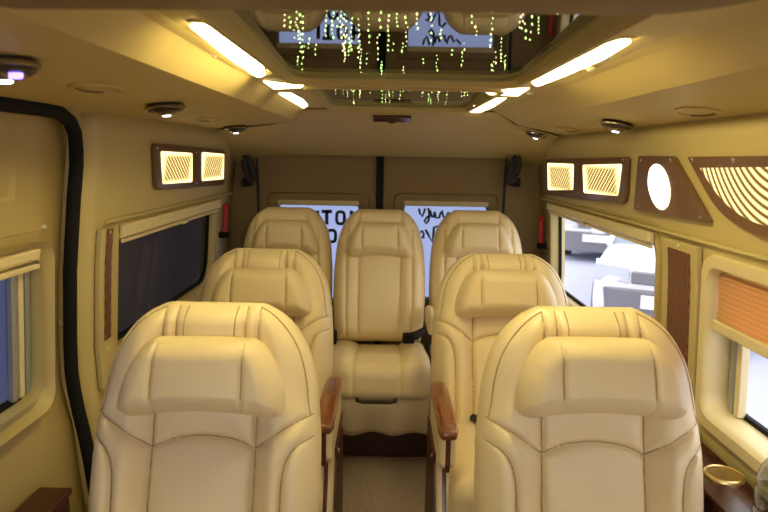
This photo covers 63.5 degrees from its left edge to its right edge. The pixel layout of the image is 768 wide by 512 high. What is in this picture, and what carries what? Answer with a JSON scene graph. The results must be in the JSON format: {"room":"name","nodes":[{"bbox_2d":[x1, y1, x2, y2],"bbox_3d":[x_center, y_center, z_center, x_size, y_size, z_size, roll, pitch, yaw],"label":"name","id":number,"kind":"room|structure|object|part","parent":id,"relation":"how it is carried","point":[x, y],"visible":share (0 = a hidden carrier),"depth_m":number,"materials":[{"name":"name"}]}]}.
{"room":"vehicle interior","nodes":[
{"label":"vehicle interior","id":0,"kind":"room"},
{"bbox_2d":[59,112,235,511],"bbox_3d":[-0.870,0.182,2.564,0.186,1.444,1.720,1,9,0],"label":"wall","id":1,"kind":"structure","parent":0,"point":[117,172],"depth_m":1.81,"materials":[{"name":"beige plastic"}]},
{"bbox_2d":[0,112,85,511],"bbox_3d":[-0.893,0.516,0.490,0.132,1.444,2.599,1,9,0],"label":"door","id":2,"kind":"structure","parent":1,"relation":"in","point":[32,148],"depth_m":1.52,"materials":[{"name":"beige"}]},
{"bbox_2d":[0,241,55,446],"bbox_3d":[-0.864,0.257,1.031,0.083,0.435,1.110,1,9,0],"label":"window","id":3,"kind":"structure","parent":2,"relation":"attached to","point":[27,300],"depth_m":1.51,"materials":[{"name":"beige plastic"}]},
{"bbox_3d":[-0.889,0.256,1.031,0.021,0.363,1.038,1,9,0],"label":"pane","id":4,"kind":"part","parent":3,"relation":"part of","materials":[{"name":"blue glass"}]},
{"bbox_2d":[0,248,40,280],"bbox_3d":[-0.851,0.086,1.006,0.038,0.049,1.015,1,9,0],"label":"roller blind","id":5,"kind":"object","parent":3,"relation":"attached to","point":[34,253],"visible":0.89,"depth_m":1.42,"materials":[{"name":"beige plastic"}]},
{"bbox_3d":[-0.852,0.103,1.009,0.034,0.014,1.005,1,9,0],"label":"rail","id":6,"kind":"part","parent":5,"relation":"part of","materials":[{"name":"beige plastic"}]},
{"bbox_2d":[0,96,93,495],"bbox_3d":[-0.830,0.474,0.614,0.110,1.382,2.258,1,9,0],"label":"door seal","id":7,"kind":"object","parent":1,"relation":"attached to","point":[10,105],"depth_m":1.65,"materials":[{"name":"black rubber"}]},
{"bbox_2d":[95,226,117,389],"bbox_3d":[-0.823,0.154,1.848,0.049,0.480,0.105,1,9,0],"label":"panel","id":8,"kind":"object","parent":1,"relation":"attached to","point":[106,238],"visible":0.98,"depth_m":1.82,"materials":[{"name":"brown wood"}]},
{"bbox_2d":[115,200,216,351],"bbox_3d":[-0.841,0.022,2.470,0.067,0.420,1.155,1,9,0],"label":"window","id":9,"kind":"structure","parent":1,"relation":"in","point":[153,270],"depth_m":2.39,"materials":[{"name":"black glass"}]},
{"bbox_3d":[-0.858,0.022,2.470,0.022,0.368,1.103,1,9,0],"label":"pane","id":10,"kind":"part","parent":9,"relation":"part of","materials":[{"name":"black glass"}]},
{"bbox_2d":[119,199,220,242],"bbox_3d":[-0.794,-0.155,2.441,0.028,0.058,1.115,1,9,0],"label":"roller blind","id":11,"kind":"object","parent":9,"relation":"attached to","point":[133,229],"visible":1,"depth_m":2.24,"materials":[{"name":"beige fabric"}]},
{"bbox_2d":[104,191,233,224],"bbox_3d":[-0.807,-0.216,2.545,0.014,0.015,1.510,1,9,0],"label":"trim","id":12,"kind":"structure","parent":1,"relation":"attached to","point":[131,216],"depth_m":2.21,"materials":[{"name":"beige plastic"}]},
{"bbox_2d":[151,143,224,189],"bbox_3d":[-0.783,-0.363,2.563,0.041,0.183,0.966,1,9,0],"label":"wall lamp","id":13,"kind":"object","parent":1,"relation":"attached to","point":[173,166],"visible":1,"depth_m":2.42,"materials":[{"name":"brown wood"}]},
{"bbox_2d":[219,204,228,237],"bbox_3d":[-0.808,-0.178,3.131,0.050,0.172,0.056,1,9,0],"label":"hammer","id":14,"kind":"object","parent":1,"relation":"attached to","point":[224,233],"visible":1,"depth_m":3.12,"materials":[{"name":"red plastic"}]},
{"bbox_3d":[-0.801,-0.184,3.130,0.032,0.157,0.026,1,9,0],"label":"handle","id":15,"kind":"part","parent":14,"relation":"part of","materials":[{"name":"red plastic"}]},
{"bbox_2d":[0,0,767,167],"bbox_3d":[0.007,-0.421,1.229,1.900,0.580,4.360,1,9,0],"label":"ceiling","id":16,"kind":"structure","parent":0,"point":[717,58],"depth_m":1.34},
{"bbox_2d":[0,54,42,83],"bbox_3d":[-0.548,-0.268,0.891,0.103,0.039,0.103,1,9,0],"label":"recessed light","id":17,"kind":"object","parent":16,"relation":"in","point":[13,68],"visible":1,"depth_m":0.87,"materials":[{"name":"grey plastic"}]},
{"bbox_2d":[68,82,123,93],"bbox_3d":[-0.566,-0.332,1.224,0.086,0.016,0.150,1,9,0],"label":"ceiling vent","id":18,"kind":"object","parent":16,"relation":"in","point":[83,87],"visible":1,"depth_m":1.21,"materials":[{"name":"brown plastic"}]},
{"bbox_2d":[145,102,185,116],"bbox_3d":[-0.570,-0.383,1.619,0.103,0.039,0.103,1,9,0],"label":"recessed light","id":19,"kind":"object","parent":16,"relation":"in","point":[165,109],"visible":1,"depth_m":1.58,"materials":[{"name":"grey plastic"}]},
{"bbox_2d":[195,117,221,121],"bbox_3d":[-0.621,-0.484,2.200,0.086,0.016,0.150,1,9,0],"label":"ceiling vent","id":20,"kind":"object","parent":16,"relation":"in","point":[207,119],"visible":0.98,"depth_m":2.18,"materials":[{"name":"brown plastic"}]},
{"bbox_2d":[187,19,265,76],"bbox_3d":[-0.293,-0.413,1.282,0.068,0.008,0.671,1,9,-2],"label":"recessed light","id":21,"kind":"object","parent":16,"relation":"in","point":[223,45],"visible":0.66,"depth_m":1.17,"materials":[{"name":"white plastic"}]},
{"bbox_2d":[223,125,246,133],"bbox_3d":[-0.641,-0.547,2.674,0.103,0.039,0.103,1,9,0],"label":"recessed light","id":22,"kind":"object","parent":16,"relation":"in","point":[235,129],"visible":0.97,"depth_m":2.64,"materials":[{"name":"grey plastic"}]},
{"bbox_2d":[261,79,304,88],"bbox_3d":[-0.282,-0.496,1.794,0.128,0.008,0.204,1,9,0],"label":"recessed light","id":23,"kind":"object","parent":16,"relation":"in","point":[274,84],"visible":0.79,"depth_m":1.77,"materials":[{"name":"white plastic"}]},
{"bbox_2d":[279,91,308,107],"bbox_3d":[-0.329,-0.583,2.333,0.075,0.008,0.692,0,9,-3],"label":"recessed light","id":24,"kind":"object","parent":16,"relation":"in","point":[292,96],"visible":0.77,"depth_m":2.19,"materials":[{"name":"white plastic"}]},
{"bbox_2d":[0,0,757,14],"bbox_3d":[0.006,-0.371,0.518,1.600,0.293,0.340,1,9,0],"label":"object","id":25,"kind":"structure","parent":16,"relation":"attached to","point":[572,7],"depth_m":0.61,"materials":[{"name":"fabric"}]},
{"bbox_2d":[373,115,410,123],"bbox_3d":[0.036,-0.614,2.789,0.170,0.032,0.071,1,9,0],"label":"ceiling vent","id":26,"kind":"object","parent":16,"relation":"in","point":[392,119],"visible":1,"depth_m":2.76,"materials":[{"name":"brown wood"}]},
{"bbox_2d":[303,85,503,111],"bbox_3d":[0.062,-0.681,2.213,0.606,0.262,0.873,1,9,0],"label":"mirror","id":27,"kind":"object","parent":16,"relation":"attached to","point":[351,98],"visible":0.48,"depth_m":2.31,"materials":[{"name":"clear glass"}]},
{"bbox_2d":[320,89,481,107],"bbox_3d":[0.060,-0.582,2.223,0.574,0.028,0.829,1,9,0],"label":"mirror glass","id":28,"kind":"object","parent":27,"relation":"on","point":[329,98],"depth_m":2.35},
{"bbox_2d":[187,10,663,88],"bbox_3d":[0.054,-0.518,1.201,0.642,0.262,1.013,1,9,0],"label":"mirror","id":29,"kind":"object","parent":16,"relation":"attached to","point":[330,48],"visible":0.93,"depth_m":1.22,"materials":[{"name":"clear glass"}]},
{"bbox_2d":[233,10,600,80],"bbox_3d":[0.052,-0.421,1.211,0.610,0.033,0.969,1,9,0],"label":"mirror glass","id":30,"kind":"object","parent":29,"relation":"on","point":[298,45],"depth_m":1.22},
{"bbox_2d":[470,96,507,112],"bbox_3d":[0.384,-0.584,2.412,0.097,0.008,0.764,1,9,0],"label":"recessed light","id":31,"kind":"object","parent":16,"relation":"in","point":[496,101],"visible":0.64,"depth_m":2.33,"materials":[{"name":"white plastic"}]},
{"bbox_2d":[485,86,532,95],"bbox_3d":[0.367,-0.495,1.862,0.140,0.008,0.232,1,9,0],"label":"recessed light","id":32,"kind":"object","parent":16,"relation":"in","point":[507,91],"visible":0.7,"depth_m":1.83,"materials":[{"name":"white plastic"}]},
{"bbox_2d":[525,131,547,138],"bbox_3d":[0.703,-0.560,2.859,0.102,0.043,0.103,1,9,0],"label":"spot lamp","id":33,"kind":"object","parent":16,"relation":"attached to","point":[535,135],"visible":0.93,"depth_m":2.83,"materials":[{"name":"grey plastic"}]},
{"bbox_2d":[555,127,578,132],"bbox_3d":[0.723,-0.500,2.450,0.086,0.023,0.150,1,9,0],"label":"ceiling vent","id":34,"kind":"object","parent":16,"relation":"in","point":[564,129],"visible":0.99,"depth_m":2.44,"materials":[{"name":"brown plastic"}]},
{"bbox_2d":[532,35,634,85],"bbox_3d":[0.393,-0.414,1.359,0.090,0.008,0.693,1,9,0],"label":"recessed light","id":35,"kind":"object","parent":16,"relation":"in","point":[608,49],"visible":0.73,"depth_m":1.24,"materials":[{"name":"white plastic"}]},
{"bbox_2d":[586,66,594,71],"bbox_3d":[0.457,-0.413,1.371,0.019,0.010,0.019,1,9,0],"label":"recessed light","id":36,"kind":"object","parent":16,"relation":"attached to","point":[590,68],"visible":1,"depth_m":1.36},
{"bbox_2d":[600,119,634,132],"bbox_3d":[0.725,-0.405,1.928,0.102,0.043,0.103,1,9,0],"label":"spot lamp","id":37,"kind":"object","parent":16,"relation":"attached to","point":[617,126],"visible":1,"depth_m":1.90,"materials":[{"name":"grey plastic"}]},
{"bbox_2d":[674,106,721,117],"bbox_3d":[0.729,-0.336,1.445,0.086,0.023,0.150,1,9,0],"label":"ceiling vent","id":38,"kind":"object","parent":16,"relation":"in","point":[690,111],"visible":1,"depth_m":1.44,"materials":[{"name":"brown plastic"}]},
{"bbox_2d":[343,455,425,511],"bbox_3d":[-0.019,1.118,1.452,1.800,0.030,4.310,1,9,0],"label":"floor","id":39,"kind":"structure","parent":0,"point":[370,483],"depth_m":2.53,"materials":[{"name":"brown carpet"}]},
{"bbox_2d":[14,487,71,511],"bbox_3d":[-0.819,0.872,1.240,0.083,0.496,0.686,1,9,0],"label":"box","id":40,"kind":"object","parent":39,"relation":"on","point":[44,499],"visible":1,"depth_m":1.49,"materials":[{"name":"brown wood"}]},
{"bbox_2d":[88,301,321,511],"bbox_3d":[-0.393,0.639,1.204,0.501,0.981,0.712,1,9,0],"label":"seat","id":41,"kind":"object","parent":39,"relation":"on","point":[207,406],"visible":1,"depth_m":1.31,"materials":[{"name":"beige leather"}]},
{"bbox_2d":[198,248,343,511],"bbox_3d":[-0.404,0.505,2.033,0.543,0.981,0.723,1,9,-3],"label":"seat","id":42,"kind":"object","parent":39,"relation":"on","point":[290,281],"visible":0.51,"depth_m":2.11,"materials":[{"name":"beige leather"}]},
{"bbox_3d":[-0.430,0.295,2.199,0.501,0.619,0.318,1,9,0],"label":"backrest","id":43,"kind":"part","parent":42,"relation":"part of","materials":[{"name":"beige leather"}]},
{"bbox_3d":[-0.171,0.772,1.946,0.044,0.470,0.395,1,9,0],"label":"panel","id":44,"kind":"part","parent":42,"relation":"part of","materials":[{"name":"beige leather"}]},
{"bbox_3d":[-0.166,0.496,1.886,0.048,0.105,0.365,1,9,0],"label":"armrest","id":45,"kind":"part","parent":42,"relation":"part of","materials":[{"name":"brown wood"}]},
{"bbox_3d":[-0.145,0.770,1.960,0.008,0.450,0.325,1,9,0],"label":"wood panel","id":46,"kind":"part","parent":42,"relation":"part of","materials":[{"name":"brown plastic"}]},
{"bbox_2d":[343,403,429,456],"bbox_3d":[-0.013,0.751,3.114,1.600,0.165,0.750,1,9,0],"label":"trim","id":47,"kind":"structure","parent":39,"relation":"on","point":[368,443],"depth_m":2.75,"materials":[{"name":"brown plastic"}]},
{"bbox_2d":[243,207,332,301],"bbox_3d":[-0.479,0.255,2.793,0.450,0.896,0.823,1,9,0],"label":"seat","id":48,"kind":"object","parent":47,"relation":"on","point":[303,229],"visible":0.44,"depth_m":2.97,"materials":[{"name":"beige leather"}]},
{"bbox_2d":[332,209,433,435],"bbox_3d":[-0.025,0.269,2.758,0.505,0.896,0.823,1,9,0],"label":"seat","id":49,"kind":"object","parent":47,"relation":"on","point":[379,285],"visible":0.89,"depth_m":2.89,"materials":[{"name":"beige leather"}]},
{"bbox_3d":[-0.022,0.091,2.995,0.446,0.620,0.299,1,9,0],"label":"backrest","id":50,"kind":"part","parent":49,"relation":"part of","materials":[{"name":"beige leather"}]},
{"bbox_2d":[332,340,431,400],"bbox_3d":[-0.028,0.439,2.684,0.436,0.178,0.600,1,9,0],"label":"seat cushion","id":51,"kind":"object","parent":49,"relation":"on","point":[367,372],"depth_m":2.40,"materials":[{"name":"beige leather"}]},
{"bbox_2d":[429,210,521,354],"bbox_3d":[0.450,0.272,2.793,0.466,0.896,0.823,1,9,0],"label":"seat","id":52,"kind":"object","parent":47,"relation":"on","point":[460,233],"visible":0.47,"depth_m":2.96,"materials":[{"name":"beige leather"}]},
{"bbox_3d":[0.453,0.094,3.030,0.466,0.620,0.299,1,9,0],"label":"backrest","id":53,"kind":"part","parent":52,"relation":"part of","materials":[{"name":"beige leather"}]},
{"bbox_2d":[425,253,568,511],"bbox_3d":[0.398,0.523,2.008,0.515,0.981,0.723,1,9,3],"label":"seat","id":54,"kind":"object","parent":39,"relation":"on","point":[479,294],"visible":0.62,"depth_m":2.08,"materials":[{"name":"beige leather"}]},
{"bbox_3d":[0.144,0.779,1.936,0.008,0.450,0.325,1,9,0],"label":"wood panel","id":55,"kind":"part","parent":54,"relation":"part of","materials":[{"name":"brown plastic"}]},
{"bbox_3d":[0.169,0.782,1.921,0.044,0.470,0.395,1,9,0],"label":"panel","id":56,"kind":"part","parent":54,"relation":"part of","materials":[{"name":"beige leather"}]},
{"bbox_3d":[0.174,0.506,1.861,0.048,0.105,0.365,1,9,0],"label":"armrest","id":57,"kind":"part","parent":54,"relation":"part of","materials":[{"name":"brown wood"}]},
{"bbox_2d":[448,421,475,511],"bbox_3d":[0.412,0.652,1.922,0.455,0.174,0.500,1,9,0],"label":"seat cushion","id":58,"kind":"object","parent":54,"relation":"on","point":[461,476],"depth_m":1.74,"materials":[{"name":"beige leather"}]},
{"bbox_3d":[0.418,0.313,2.174,0.501,0.619,0.318,1,9,0],"label":"backrest","id":59,"kind":"part","parent":54,"relation":"part of","materials":[{"name":"beige leather"}]},
{"bbox_2d":[474,306,703,511],"bbox_3d":[0.451,0.653,1.188,0.501,0.987,0.720,1,9,0],"label":"seat","id":60,"kind":"object","parent":39,"relation":"on","point":[581,409],"visible":1,"depth_m":1.32,"materials":[{"name":"beige leather"}]},
{"bbox_2d":[699,433,767,511],"bbox_3d":[0.776,0.849,1.214,0.137,0.604,1.030,1,9,0],"label":"console","id":61,"kind":"object","parent":39,"relation":"on","point":[718,497],"visible":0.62,"depth_m":1.36,"materials":[{"name":"brown wood"}]},
{"bbox_2d":[703,464,745,485],"bbox_3d":[0.789,0.525,1.442,0.089,0.044,0.089,1,9,0],"label":"cup holder","id":62,"kind":"object","parent":61,"relation":"in","point":[721,474],"visible":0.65,"depth_m":1.46,"materials":[{"name":"gold metal"}]},
{"bbox_2d":[751,453,767,511],"bbox_3d":[0.777,0.459,1.238,0.062,0.165,0.062,1,9,0],"label":"water bottle","id":63,"kind":"object","parent":61,"relation":"on","point":[756,481],"visible":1,"depth_m":1.25,"materials":[{"name":"clear plastic"}]},
{"bbox_2d":[230,123,540,363],"bbox_3d":[0.009,0.028,3.408,1.740,1.500,0.040,1,9,0],"label":"wall","id":64,"kind":"structure","parent":0,"point":[277,173],"depth_m":3.32,"materials":[{"name":"plastic"}]},
{"bbox_2d":[241,155,259,213],"bbox_3d":[-0.699,-0.193,3.285,0.080,0.677,0.134,1,9,0],"label":"belt","id":65,"kind":"object","parent":64,"relation":"attached to","point":[251,175],"visible":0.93,"depth_m":3.19,"materials":[{"name":"black"}]},
{"bbox_2d":[268,192,368,306],"bbox_3d":[-0.357,-0.028,3.392,0.546,0.637,0.052,1,9,0],"label":"window","id":66,"kind":"structure","parent":64,"relation":"in","point":[335,209],"depth_m":3.33,"materials":[{"name":"clear glass"}]},
{"bbox_3d":[-0.357,-0.026,3.417,0.456,0.545,0.004,1,9,0],"label":"pane","id":67,"kind":"part","parent":66,"relation":"part of","materials":[{"name":"clear glass"}]},
{"bbox_2d":[374,156,383,343],"bbox_3d":[-0.029,0.003,3.369,0.038,1.160,0.027,1,9,0],"label":"trim","id":68,"kind":"structure","parent":64,"relation":"attached to","point":[380,159],"depth_m":3.29,"materials":[{"name":"black plastic"}]},
{"bbox_2d":[394,193,498,307],"bbox_3d":[0.330,-0.025,3.390,0.563,0.631,0.052,1,9,0],"label":"window","id":69,"kind":"structure","parent":64,"relation":"in","point":[427,210],"depth_m":3.34,"materials":[{"name":"glass"}]},
{"bbox_3d":[0.330,-0.023,3.415,0.473,0.539,0.004,1,9,0],"label":"pane","id":70,"kind":"part","parent":69,"relation":"part of","materials":[{"name":"clear glass"}]},
{"bbox_2d":[502,155,521,213],"bbox_3d":[0.664,-0.192,3.281,0.080,0.677,0.134,1,9,0],"label":"belt","id":71,"kind":"object","parent":64,"relation":"attached to","point":[515,165],"visible":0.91,"depth_m":3.18,"materials":[{"name":"black"}]},
{"bbox_2d":[538,112,767,500],"bbox_3d":[0.847,0.414,1.310,0.132,1.444,4.260,1,9,0],"label":"wall","id":72,"kind":"structure","parent":0,"point":[742,135],"depth_m":1.65,"materials":[{"name":"beige plastic"}]},
{"bbox_2d":[537,216,546,248],"bbox_3d":[0.833,-0.123,3.260,0.047,0.172,0.056,1,9,0],"label":"hammer","id":73,"kind":"object","parent":72,"relation":"attached to","point":[540,245],"visible":1,"depth_m":3.25,"materials":[{"name":"red plastic"}]},
{"bbox_3d":[0.825,-0.130,3.259,0.030,0.157,0.026,1,9,0],"label":"handle","id":74,"kind":"part","parent":73,"relation":"part of","materials":[{"name":"red plastic"}]},
{"bbox_2d":[546,157,630,203],"bbox_3d":[0.812,-0.316,2.579,0.040,0.190,1.088,1,9,0],"label":"wall lamp","id":75,"kind":"object","parent":72,"relation":"attached to","point":[607,179],"visible":1,"depth_m":2.41,"materials":[{"name":"brown wood"}]},
{"bbox_2d":[550,203,661,322],"bbox_3d":[0.859,0.056,2.523,0.078,0.459,1.256,1,9,0],"label":"window","id":76,"kind":"structure","parent":72,"relation":"in","point":[555,221],"depth_m":2.82,"materials":[{"name":"beige plastic"}]},
{"bbox_2d":[546,203,653,248],"bbox_3d":[0.813,-0.143,2.488,0.028,0.050,1.218,1,9,0],"label":"roller blind","id":77,"kind":"object","parent":76,"relation":"attached to","point":[635,235],"visible":1,"depth_m":2.25,"materials":[{"name":"beige fabric"}]},
{"bbox_2d":[539,197,767,262],"bbox_3d":[0.827,-0.069,1.810,0.014,0.015,3.000,1,9,0],"label":"trim","id":78,"kind":"structure","parent":72,"relation":"attached to","point":[753,255],"depth_m":1.74,"materials":[{"name":"beige plastic"}]},
{"bbox_2d":[634,156,712,222],"bbox_3d":[0.809,-0.198,1.775,0.041,0.174,0.471,1,9,0],"label":"wall lamp","id":79,"kind":"object","parent":72,"relation":"attached to","point":[663,186],"visible":1,"depth_m":1.76,"materials":[{"name":"brown wood"}]},
{"bbox_2d":[661,237,701,401],"bbox_3d":[0.831,0.206,1.761,0.048,0.500,0.207,1,9,0],"label":"panel","id":80,"kind":"object","parent":72,"relation":"attached to","point":[682,261],"visible":0.7,"depth_m":1.71,"materials":[{"name":"brown wood"}]},
{"bbox_2d":[687,156,767,237],"bbox_3d":[0.808,-0.134,1.367,0.041,0.174,0.535,1,9,0],"label":"wall lamp","id":81,"kind":"object","parent":72,"relation":"attached to","point":[737,186],"visible":1,"depth_m":1.39,"materials":[{"name":"brown wood"}]},
{"bbox_2d":[695,255,767,480],"bbox_3d":[0.876,0.305,1.095,0.115,0.460,1.130,1,9,0],"label":"window","id":82,"kind":"structure","parent":72,"relation":"in","point":[722,371],"depth_m":1.59,"materials":[{"name":"beige plastic"}]},
{"bbox_2d":[712,273,767,358],"bbox_3d":[0.857,0.197,1.078,0.031,0.157,1.041,1,9,0],"label":"blind","id":83,"kind":"object","parent":82,"relation":"attached to","point":[742,318],"visible":0.98,"depth_m":1.47,"materials":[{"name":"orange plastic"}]},
{"bbox_3d":[0.858,0.259,1.088,0.028,0.030,1.041,1,9,0],"label":"rail","id":84,"kind":"part","parent":83,"relation":"part of","materials":[{"name":"beige plastic"}]},
{"label":"outside","id":85,"kind":"structure","parent":0,"visible":0},
{"bbox_2d":[563,251,767,428],"bbox_3d":[0.011,-0.606,15.096,80.000,0.070,90.000,1,9,0],"label":"ground","id":86,"kind":"structure","parent":85,"point":[579,265],"depth_m":7.78,"materials":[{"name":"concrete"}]},
{"bbox_2d":[565,216,610,253],"bbox_3d":[4.709,-0.873,12.326,1.926,1.500,4.102,6,11,30],"label":"car","id":87,"kind":"object","parent":86,"relation":"on","point":[578,237],"visible":0.16,"depth_m":10.79,"materials":[{"name":"white paint"}]},
{"bbox_3d":[3.681,-0.289,10.637,0.540,0.130,0.031,6,11,30],"label":"number plate","id":88,"kind":"part","parent":87,"relation":"part of","materials":[{"name":"white"}]},
{"bbox_2d":[591,224,654,317],"bbox_3d":[3.675,-0.124,7.571,1.926,1.500,4.102,6,10,28],"label":"car","id":89,"kind":"object","parent":86,"relation":"on","point":[624,275],"visible":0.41,"depth_m":6.15,"materials":[{"name":"white paint"}]},
{"bbox_2d":[631,271,654,285],"bbox_3d":[2.764,0.240,5.908,0.756,0.120,0.109,6,10,28],"label":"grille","id":90,"kind":"object","parent":89,"relation":"attached to","point":[638,278],"depth_m":6.00,"materials":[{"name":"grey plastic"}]},
{"bbox_3d":[2.709,0.467,5.848,0.540,0.130,0.031,6,10,28],"label":"number plate","id":91,"kind":"part","parent":89,"relation":"part of","materials":[{"name":"white"}]}
]}

